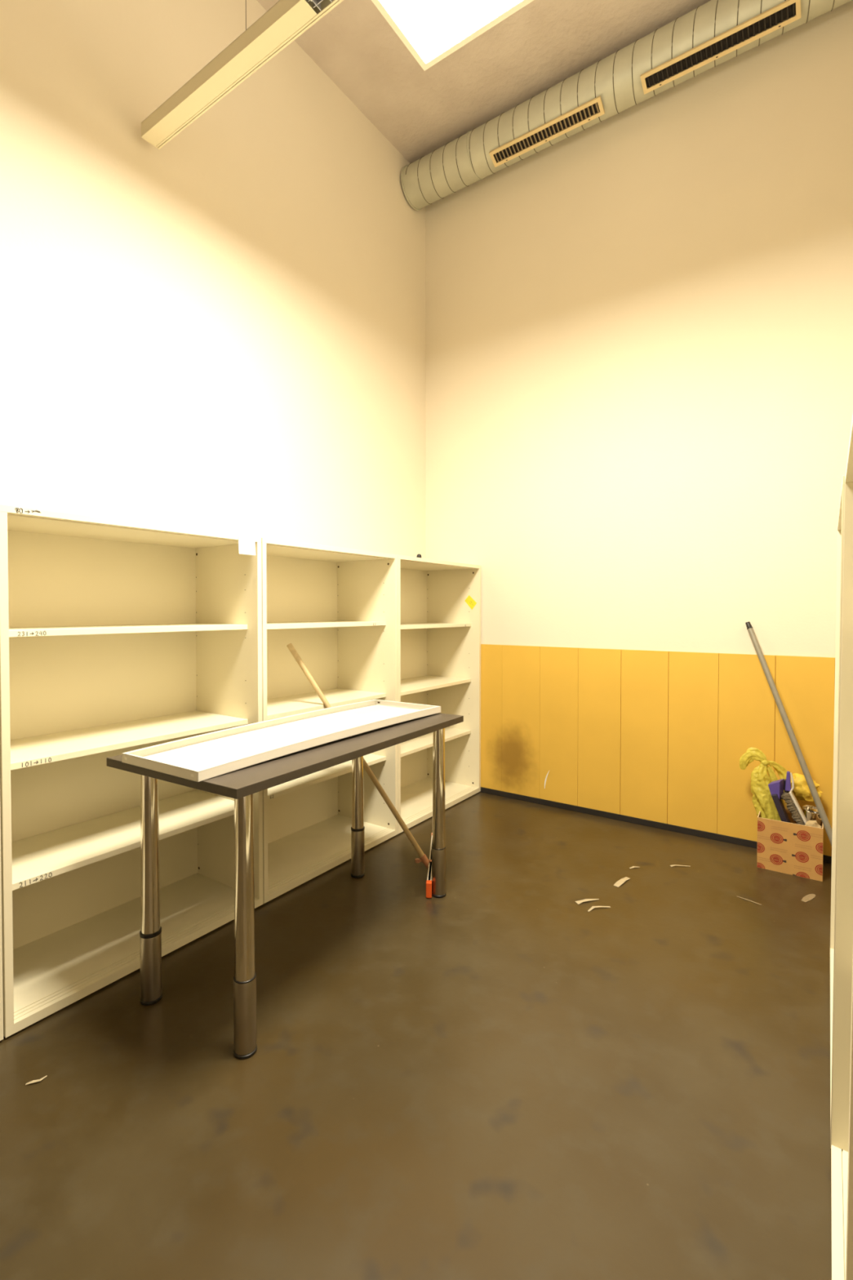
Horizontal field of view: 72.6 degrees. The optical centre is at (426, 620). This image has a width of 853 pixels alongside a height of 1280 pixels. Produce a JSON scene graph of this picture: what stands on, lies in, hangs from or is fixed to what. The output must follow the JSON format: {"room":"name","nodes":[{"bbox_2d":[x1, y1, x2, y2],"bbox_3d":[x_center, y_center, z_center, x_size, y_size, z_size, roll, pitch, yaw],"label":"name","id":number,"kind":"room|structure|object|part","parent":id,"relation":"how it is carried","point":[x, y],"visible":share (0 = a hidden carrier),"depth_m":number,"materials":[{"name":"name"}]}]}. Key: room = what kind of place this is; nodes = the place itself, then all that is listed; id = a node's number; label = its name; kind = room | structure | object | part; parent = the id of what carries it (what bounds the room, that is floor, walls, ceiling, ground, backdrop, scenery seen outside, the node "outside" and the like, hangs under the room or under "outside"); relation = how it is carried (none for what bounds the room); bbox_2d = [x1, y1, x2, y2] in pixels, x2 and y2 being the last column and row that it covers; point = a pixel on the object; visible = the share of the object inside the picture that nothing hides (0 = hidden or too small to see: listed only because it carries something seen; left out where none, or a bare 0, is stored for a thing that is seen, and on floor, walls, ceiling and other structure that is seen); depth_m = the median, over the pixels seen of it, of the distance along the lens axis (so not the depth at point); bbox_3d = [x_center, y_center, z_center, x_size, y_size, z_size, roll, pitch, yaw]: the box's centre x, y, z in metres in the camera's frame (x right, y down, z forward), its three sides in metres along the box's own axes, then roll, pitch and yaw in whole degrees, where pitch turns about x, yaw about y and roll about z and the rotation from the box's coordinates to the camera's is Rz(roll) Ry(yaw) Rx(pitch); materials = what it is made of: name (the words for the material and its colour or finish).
{"room":"storage room","nodes":[
{"label":"storage room","id":0,"kind":"room"},
{"bbox_2d":[0,0,425,558],"bbox_3d":[-1.395,-0.903,2.058,0.120,4.070,4.940,1,1,35],"label":"wall","id":1,"kind":"structure","parent":0,"point":[220,327],"depth_m":2.52,"materials":[{"name":"paint"}]},
{"bbox_2d":[0,791,831,1279],"bbox_3d":[-0.232,1.197,1.290,2.950,0.100,4.940,1,1,35],"label":"floor","id":2,"kind":"structure","parent":0,"point":[499,1076],"depth_m":1.43,"materials":[{"name":"brown concrete"}]},
{"bbox_2d":[0,808,3,1040],"bbox_3d":[-1.567,0.419,1.320,0.415,1.454,0.875,1,1,35],"label":"bookcase","id":3,"kind":"object","parent":2,"relation":"on","point":[1,930],"visible":1,"depth_m":1.57,"materials":[{"name":"laminate"}]},
{"bbox_3d":[-1.567,1.129,1.333,0.415,0.034,0.875,1,1,35],"label":"panel","id":4,"kind":"part","parent":3,"relation":"part of","materials":[{"name":"laminate"}]},
{"bbox_2d":[25,1075,47,1084],"bbox_3d":[-0.967,1.141,1.439,0.046,0.005,0.016,-1,1,-35],"label":"scrap","id":5,"kind":"object","parent":2,"relation":"on","point":[42,1078],"visible":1,"depth_m":1.44,"materials":[{"name":"white paper"}]},
{"bbox_2d":[0,504,263,1037],"bbox_3d":[-1.065,0.406,2.043,0.416,1.454,0.875,1,1,35],"label":"bookcase","id":6,"kind":"object","parent":2,"relation":"on","point":[117,637],"visible":0.77,"depth_m":2.11,"materials":[{"name":"laminate"}]},
{"bbox_3d":[-1.309,0.405,1.692,0.415,1.400,0.020,1,1,35],"label":"panel","id":7,"kind":"part","parent":6,"relation":"part of","materials":[{"name":"beige laminate"}]},
{"bbox_3d":[-1.232,0.397,2.158,0.010,1.400,0.835,1,1,35],"label":"panel","id":8,"kind":"part","parent":6,"relation":"part of","materials":[{"name":"beige laminate"}]},
{"bbox_3d":[-1.086,0.746,2.063,0.344,0.019,0.833,1,1,35],"label":"shelf","id":9,"kind":"part","parent":6,"relation":"part of","materials":[{"name":"laminate"}]},
{"bbox_3d":[-1.086,0.029,2.050,0.344,0.019,0.833,1,1,35],"label":"shelf","id":10,"kind":"part","parent":6,"relation":"part of","materials":[{"name":"laminate"}]},
{"bbox_3d":[-1.086,0.404,2.057,0.344,0.019,0.833,1,1,35],"label":"shelf","id":11,"kind":"part","parent":6,"relation":"part of","materials":[{"name":"laminate"}]},
{"bbox_3d":[-1.066,-0.309,2.030,0.415,0.024,0.875,1,1,35],"label":"panel","id":12,"kind":"part","parent":6,"relation":"part of","materials":[{"name":"beige laminate"}]},
{"bbox_3d":[-1.066,1.116,2.056,0.415,0.034,0.875,1,1,35],"label":"panel","id":13,"kind":"part","parent":6,"relation":"part of","materials":[{"name":"laminate"}]},
{"bbox_3d":[-0.822,0.393,2.394,0.415,1.400,0.020,1,1,35],"label":"panel","id":14,"kind":"part","parent":6,"relation":"part of","materials":[{"name":"beige laminate"}]},
{"bbox_2d":[238,535,255,555],"bbox_3d":[-0.683,-0.287,2.212,0.004,0.070,0.077,1,1,35],"label":"paper note","id":15,"kind":"object","parent":6,"relation":"attached to","point":[246,544],"visible":1,"depth_m":2.21,"materials":[{"name":"white paper"}]},
{"bbox_2d":[106,712,463,1058],"bbox_3d":[-0.396,0.765,2.059,0.569,0.735,1.160,1,1,32],"label":"table","id":16,"kind":"object","parent":2,"relation":"on","point":[240,784],"visible":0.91,"depth_m":1.72,"materials":[{"name":"silver metal"}]},
{"bbox_3d":[-0.828,0.685,1.738,0.052,0.506,0.052,1,1,35],"label":"leg","id":17,"kind":"part","parent":16,"relation":"part of","materials":[{"name":"silver metal"}]},
{"bbox_3d":[-0.481,0.690,1.532,0.052,0.507,0.052,1,1,35],"label":"leg","id":18,"kind":"part","parent":16,"relation":"part of","materials":[{"name":"silver metal"}]},
{"bbox_2d":[121,699,440,782],"bbox_3d":[-0.405,0.380,2.051,0.350,0.035,1.168,1,1,33],"label":"shelf board","id":19,"kind":"object","parent":16,"relation":"on","point":[203,757],"visible":1,"depth_m":1.89,"materials":[{"name":"white wood"}]},
{"bbox_3d":[-0.303,0.669,2.554,0.052,0.502,0.052,1,1,35],"label":"leg","id":20,"kind":"part","parent":16,"relation":"part of","materials":[{"name":"silver metal"}]},
{"bbox_3d":[0.051,0.676,2.379,0.052,0.510,0.052,1,1,35],"label":"leg","id":21,"kind":"part","parent":16,"relation":"part of","materials":[{"name":"silver metal"}]},
{"bbox_2d":[261,537,397,903],"bbox_3d":[-0.567,0.393,2.762,0.415,1.454,0.868,1,1,35],"label":"bookcase","id":22,"kind":"object","parent":2,"relation":"on","point":[337,607],"visible":0.48,"depth_m":2.98,"materials":[{"name":"laminate"}]},
{"bbox_3d":[-0.808,0.392,2.414,0.415,1.400,0.020,1,1,35],"label":"panel","id":23,"kind":"part","parent":22,"relation":"part of","materials":[{"name":"beige laminate"}]},
{"bbox_3d":[-0.733,0.384,2.878,0.010,1.400,0.828,1,1,35],"label":"panel","id":24,"kind":"part","parent":22,"relation":"part of","materials":[{"name":"beige laminate"}]},
{"bbox_3d":[-0.587,0.019,2.769,0.344,0.019,0.826,1,1,35],"label":"shelf","id":25,"kind":"part","parent":22,"relation":"part of","materials":[{"name":"laminate"}]},
{"bbox_3d":[-0.587,0.391,2.776,0.344,0.019,0.826,1,1,35],"label":"shelf","id":26,"kind":"part","parent":22,"relation":"part of","materials":[{"name":"laminate"}]},
{"bbox_3d":[-0.587,0.721,2.782,0.344,0.019,0.826,1,1,35],"label":"shelf","id":27,"kind":"part","parent":22,"relation":"part of","materials":[{"name":"laminate"}]},
{"bbox_3d":[-0.567,-0.322,2.749,0.415,0.024,0.868,1,1,35],"label":"panel","id":28,"kind":"part","parent":22,"relation":"part of","materials":[{"name":"beige laminate"}]},
{"bbox_3d":[-0.567,1.103,2.775,0.415,0.034,0.868,1,1,35],"label":"panel","id":29,"kind":"part","parent":22,"relation":"part of","materials":[{"name":"laminate"}]},
{"bbox_3d":[-0.325,0.380,3.110,0.415,1.400,0.020,1,1,35],"label":"panel","id":30,"kind":"part","parent":22,"relation":"part of","materials":[{"name":"beige laminate"}]},
{"bbox_2d":[286,643,432,897],"bbox_3d":[-0.303,0.613,2.619,0.689,1.018,0.538,0,1,1],"label":"squeegee","id":31,"kind":"object","parent":2,"relation":"on","point":[428,863],"visible":0.76,"depth_m":2.59,"materials":[{"name":"brown wood"}]},
{"bbox_3d":[-0.311,0.597,2.619,0.681,0.983,0.023,0,1,12],"label":"handle","id":32,"kind":"part","parent":31,"relation":"part of","materials":[{"name":"brown wood"}]},
{"bbox_2d":[419,853,429,868],"bbox_3d":[0.005,1.074,2.557,0.072,0.089,0.029,0,1,16],"label":"socket","id":33,"kind":"object","parent":31,"relation":"attached to","point":[424,859],"depth_m":2.55,"materials":[{"name":"pink plastic"}]},
{"bbox_2d":[397,555,480,833],"bbox_3d":[-0.070,0.380,3.478,0.415,1.454,0.867,1,1,35],"label":"bookcase","id":34,"kind":"object","parent":2,"relation":"on","point":[439,633],"visible":0.48,"depth_m":3.76,"materials":[{"name":"laminate"}]},
{"bbox_3d":[-0.311,0.379,3.130,0.415,1.400,0.020,1,1,35],"label":"panel","id":35,"kind":"part","parent":34,"relation":"part of","materials":[{"name":"beige laminate"}]},
{"bbox_3d":[-0.236,0.371,3.594,0.010,1.400,0.827,1,1,35],"label":"panel","id":36,"kind":"part","parent":34,"relation":"part of","materials":[{"name":"beige laminate"}]},
{"bbox_3d":[-0.090,0.031,3.486,0.344,0.019,0.825,1,1,35],"label":"shelf","id":37,"kind":"part","parent":34,"relation":"part of","materials":[{"name":"laminate"}]},
{"bbox_3d":[-0.090,0.388,3.492,0.344,0.019,0.825,1,1,35],"label":"shelf","id":38,"kind":"part","parent":34,"relation":"part of","materials":[{"name":"laminate"}]},
{"bbox_3d":[-0.090,0.720,3.498,0.344,0.019,0.825,1,1,35],"label":"shelf","id":39,"kind":"part","parent":34,"relation":"part of","materials":[{"name":"laminate"}]},
{"bbox_3d":[-0.070,-0.335,3.465,0.415,0.024,0.867,1,1,35],"label":"panel","id":40,"kind":"part","parent":34,"relation":"part of","materials":[{"name":"beige laminate"}]},
{"bbox_3d":[-0.070,1.090,3.491,0.415,0.034,0.867,1,1,35],"label":"panel","id":41,"kind":"part","parent":34,"relation":"part of","materials":[{"name":"laminate"}]},
{"bbox_3d":[0.171,0.366,3.826,0.415,1.400,0.020,1,1,35],"label":"panel","id":42,"kind":"part","parent":34,"relation":"part of","materials":[{"name":"beige laminate"}]},
{"bbox_2d":[465,595,476,609],"bbox_3d":[0.283,-0.117,3.726,0.090,0.095,0.002,1,1,35],"label":"sticker","id":43,"kind":"object","parent":34,"relation":"attached to","point":[469,601],"visible":1,"depth_m":3.73,"materials":[{"name":"yellow paper"}]},
{"bbox_2d":[575,898,599,904],"bbox_3d":[0.648,1.125,2.336,0.102,0.005,0.024,0,1,-20],"label":"scrap","id":44,"kind":"object","parent":2,"relation":"on","point":[578,902],"visible":1,"depth_m":2.33,"materials":[{"name":"white paper"}]},
{"bbox_2d":[587,906,610,911],"bbox_3d":[0.673,1.126,2.278,0.105,0.005,0.025,0,1,-19],"label":"scrap","id":45,"kind":"object","parent":2,"relation":"on","point":[592,907],"visible":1,"depth_m":2.28,"materials":[{"name":"white paper"}]},
{"bbox_2d":[613,876,630,887],"bbox_3d":[0.842,1.122,2.497,0.112,0.005,0.026,-1,1,-43],"label":"scrap","id":46,"kind":"object","parent":2,"relation":"on","point":[620,882],"visible":1,"depth_m":2.49,"materials":[{"name":"white paper"}]},
{"bbox_2d":[737,896,761,905],"bbox_3d":[1.299,1.126,2.338,0.006,0.002,0.093,-1,1,-41],"label":"scrap","id":47,"kind":"object","parent":2,"relation":"on","point":[737,896],"visible":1,"depth_m":2.34,"materials":[{"name":"white paper"}]},
{"bbox_2d":[745,621,831,845],"bbox_3d":[1.670,0.566,2.622,0.026,1.115,0.524,0,1,-22],"label":"metal pole","id":48,"kind":"object","parent":2,"relation":"on","point":[784,715],"visible":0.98,"depth_m":2.63,"materials":[{"name":"grey metal"}]},
{"bbox_2d":[756,808,823,881],"bbox_3d":[1.663,1.007,2.653,0.247,0.229,0.204,1,1,35],"label":"cardboard box","id":49,"kind":"object","parent":2,"relation":"on","point":[792,848],"visible":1,"depth_m":2.57,"materials":[{"name":"brown cardboard"}]},
{"bbox_2d":[739,746,786,821],"bbox_3d":[1.588,0.851,2.733,0.206,0.497,0.095,1,1,35],"label":"plastic bag","id":50,"kind":"object","parent":49,"relation":"in","point":[762,800],"visible":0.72,"depth_m":2.72,"materials":[{"name":"yellow plastic"}]},
{"bbox_2d":[770,847,786,853],"bbox_3d":[1.573,1.024,2.592,0.065,0.013,0.001,1,1,35],"label":"print","id":51,"kind":"object","parent":49,"relation":"attached to","point":[771,847],"depth_m":2.59},
{"bbox_2d":[768,778,791,822],"bbox_3d":[1.636,0.904,2.635,0.146,0.362,0.099,1,1,35],"label":"dustpan","id":52,"kind":"object","parent":49,"relation":"in","point":[776,788],"visible":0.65,"depth_m":2.63,"materials":[{"name":"plastic"}]},
{"bbox_2d":[781,771,807,825],"bbox_3d":[1.659,0.803,2.615,0.102,0.238,0.046,1,1,35],"label":"brush","id":53,"kind":"object","parent":49,"relation":"in","point":[797,815],"visible":0.98,"depth_m":2.61,"materials":[{"name":"white plastic"}]},
{"bbox_3d":[1.641,0.727,2.632,0.024,0.086,0.023,1,1,35],"label":"brush handle","id":54,"kind":"part","parent":53,"relation":"part of","materials":[{"name":"plastic"}]},
{"bbox_2d":[795,843,812,849],"bbox_3d":[1.650,0.988,2.539,0.063,0.013,0.001,1,1,35],"label":"print","id":55,"kind":"object","parent":49,"relation":"attached to","point":[795,843],"depth_m":2.54},
{"bbox_2d":[802,804,822,826],"bbox_3d":[1.744,0.894,2.627,0.082,0.097,0.090,0,1,-24],"label":"round tin","id":56,"kind":"object","parent":49,"relation":"in","point":[811,812],"visible":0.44,"depth_m":2.61,"materials":[{"name":"silver metal"}]},
{"bbox_2d":[790,773,822,801],"bbox_3d":[1.733,0.768,2.671,0.146,0.125,0.085,1,1,41],"label":"cloth","id":57,"kind":"object","parent":56,"relation":"on","point":[802,791],"visible":0.56,"depth_m":2.65,"materials":[{"name":"yellow fabric"}]},
{"bbox_2d":[804,820,822,828],"bbox_3d":[1.701,0.915,2.552,0.064,0.079,0.055,1,1,35],"label":"crumpled paper","id":58,"kind":"object","parent":49,"relation":"in","point":[810,823],"visible":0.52,"depth_m":2.54,"materials":[{"name":"white paper"}]},
{"bbox_2d":[801,893,815,902],"bbox_3d":[1.554,1.126,2.360,0.102,0.002,0.028,-1,1,-36],"label":"scrap","id":59,"kind":"object","parent":2,"relation":"on","point":[810,896],"visible":1,"depth_m":2.36,"materials":[{"name":"white paper"}]},
{"bbox_2d":[830,475,844,1148],"bbox_3d":[1.294,0.417,1.478,0.415,1.454,0.868,1,1,35],"label":"bookcase","id":60,"kind":"object","parent":2,"relation":"on","point":[842,507],"visible":0.24,"depth_m":1.86,"materials":[{"name":"laminate"}]},
{"bbox_3d":[1.291,1.127,1.493,0.415,0.034,0.868,1,1,35],"label":"panel","id":61,"kind":"part","parent":60,"relation":"part of","materials":[{"name":"laminate"}]},
{"bbox_3d":[1.535,0.404,1.827,0.415,1.400,0.020,1,1,35],"label":"panel","id":62,"kind":"part","parent":60,"relation":"part of","materials":[{"name":"beige laminate"}]},
{"bbox_3d":[1.296,-0.298,1.464,0.415,0.024,0.868,1,1,35],"label":"panel","id":63,"kind":"part","parent":60,"relation":"part of","materials":[{"name":"beige laminate"}]},
{"bbox_2d":[831,413,852,1279],"bbox_3d":[0.797,0.431,0.758,0.415,1.454,0.873,1,2,35],"label":"bookcase","id":64,"kind":"object","parent":2,"relation":"on","point":[842,1136],"visible":1,"depth_m":1.21,"materials":[{"name":"laminate"}]},
{"bbox_3d":[0.794,1.141,0.774,0.415,0.034,0.873,1,2,35],"label":"panel","id":65,"kind":"part","parent":64,"relation":"part of","materials":[{"name":"laminate"}]},
{"bbox_3d":[0.801,-0.284,0.743,0.415,0.024,0.873,1,2,35],"label":"panel","id":66,"kind":"part","parent":64,"relation":"part of","materials":[{"name":"beige laminate"}]},
{"bbox_3d":[0.555,0.430,0.408,0.415,1.400,0.020,1,2,35],"label":"panel","id":67,"kind":"part","parent":64,"relation":"part of","materials":[{"name":"beige laminate"}]},
{"bbox_2d":[256,0,711,163],"bbox_3d":[-0.232,-2.973,1.214,2.950,0.100,4.940,1,1,35],"label":"ceiling","id":68,"kind":"structure","parent":0,"point":[543,44],"depth_m":3.06,"materials":[{"name":"paint"}]},
{"bbox_2d":[141,0,343,149],"bbox_3d":[-0.665,-2.401,1.977,1.020,1.070,0.073,1,1,35],"label":"strip light","id":69,"kind":"object","parent":68,"relation":"hanging from","point":[286,20],"visible":1,"depth_m":1.96,"materials":[{"name":"metal"}]},
{"bbox_3d":[-1.083,-1.900,2.276,0.003,0.057,0.073,1,1,35],"label":"plate","id":70,"kind":"part","parent":69,"relation":"part of","materials":[{"name":"metal"}]},
{"bbox_2d":[371,0,533,71],"bbox_3d":[0.070,-2.357,1.461,0.610,1.140,0.610,1,1,35],"label":"panel light","id":71,"kind":"object","parent":68,"relation":"hanging from","point":[431,30],"visible":1,"depth_m":1.74,"materials":[{"name":"white plastic"}]},
{"bbox_2d":[400,0,852,210],"bbox_3d":[1.014,-2.795,3.006,2.694,0.248,0.248,1,1,35],"label":"ventilation duct","id":72,"kind":"object","parent":68,"relation":"hanging from","point":[464,161],"visible":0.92,"depth_m":3.00,"materials":[{"name":"metal"}]},
{"bbox_2d":[488,95,604,167],"bbox_3d":[0.648,-2.678,3.194,0.645,0.047,0.080,1,1,35],"label":"grille","id":73,"kind":"object","parent":72,"relation":"attached to","point":[593,108],"visible":1,"depth_m":3.18,"materials":[{"name":"metal"}]},
{"bbox_2d":[640,0,800,94],"bbox_3d":[1.350,-2.669,2.707,0.665,0.047,0.080,1,1,35],"label":"grille","id":74,"kind":"object","parent":72,"relation":"attached to","point":[788,11],"visible":1,"depth_m":2.69,"materials":[{"name":"metal"}]},
{"bbox_2d":[425,0,852,657],"bbox_3d":[1.142,-0.924,3.232,2.710,4.070,0.120,1,1,35],"label":"wall","id":75,"kind":"structure","parent":0,"point":[639,324],"depth_m":3.08,"materials":[{"name":"paint"}]},
{"bbox_2d":[480,786,831,863],"bbox_3d":[1.103,1.095,3.214,2.710,0.034,0.012,1,1,35],"label":"baseboard","id":76,"kind":"structure","parent":75,"relation":"attached to","point":[827,859],"depth_m":3.18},
{"bbox_2d":[480,644,835,856],"bbox_3d":[1.104,0.621,3.206,2.710,0.922,0.010,1,1,35],"label":"wall paneling","id":77,"kind":"structure","parent":75,"relation":"attached to","point":[661,736],"depth_m":3.12,"materials":[{"name":"orange paint"}]}
]}

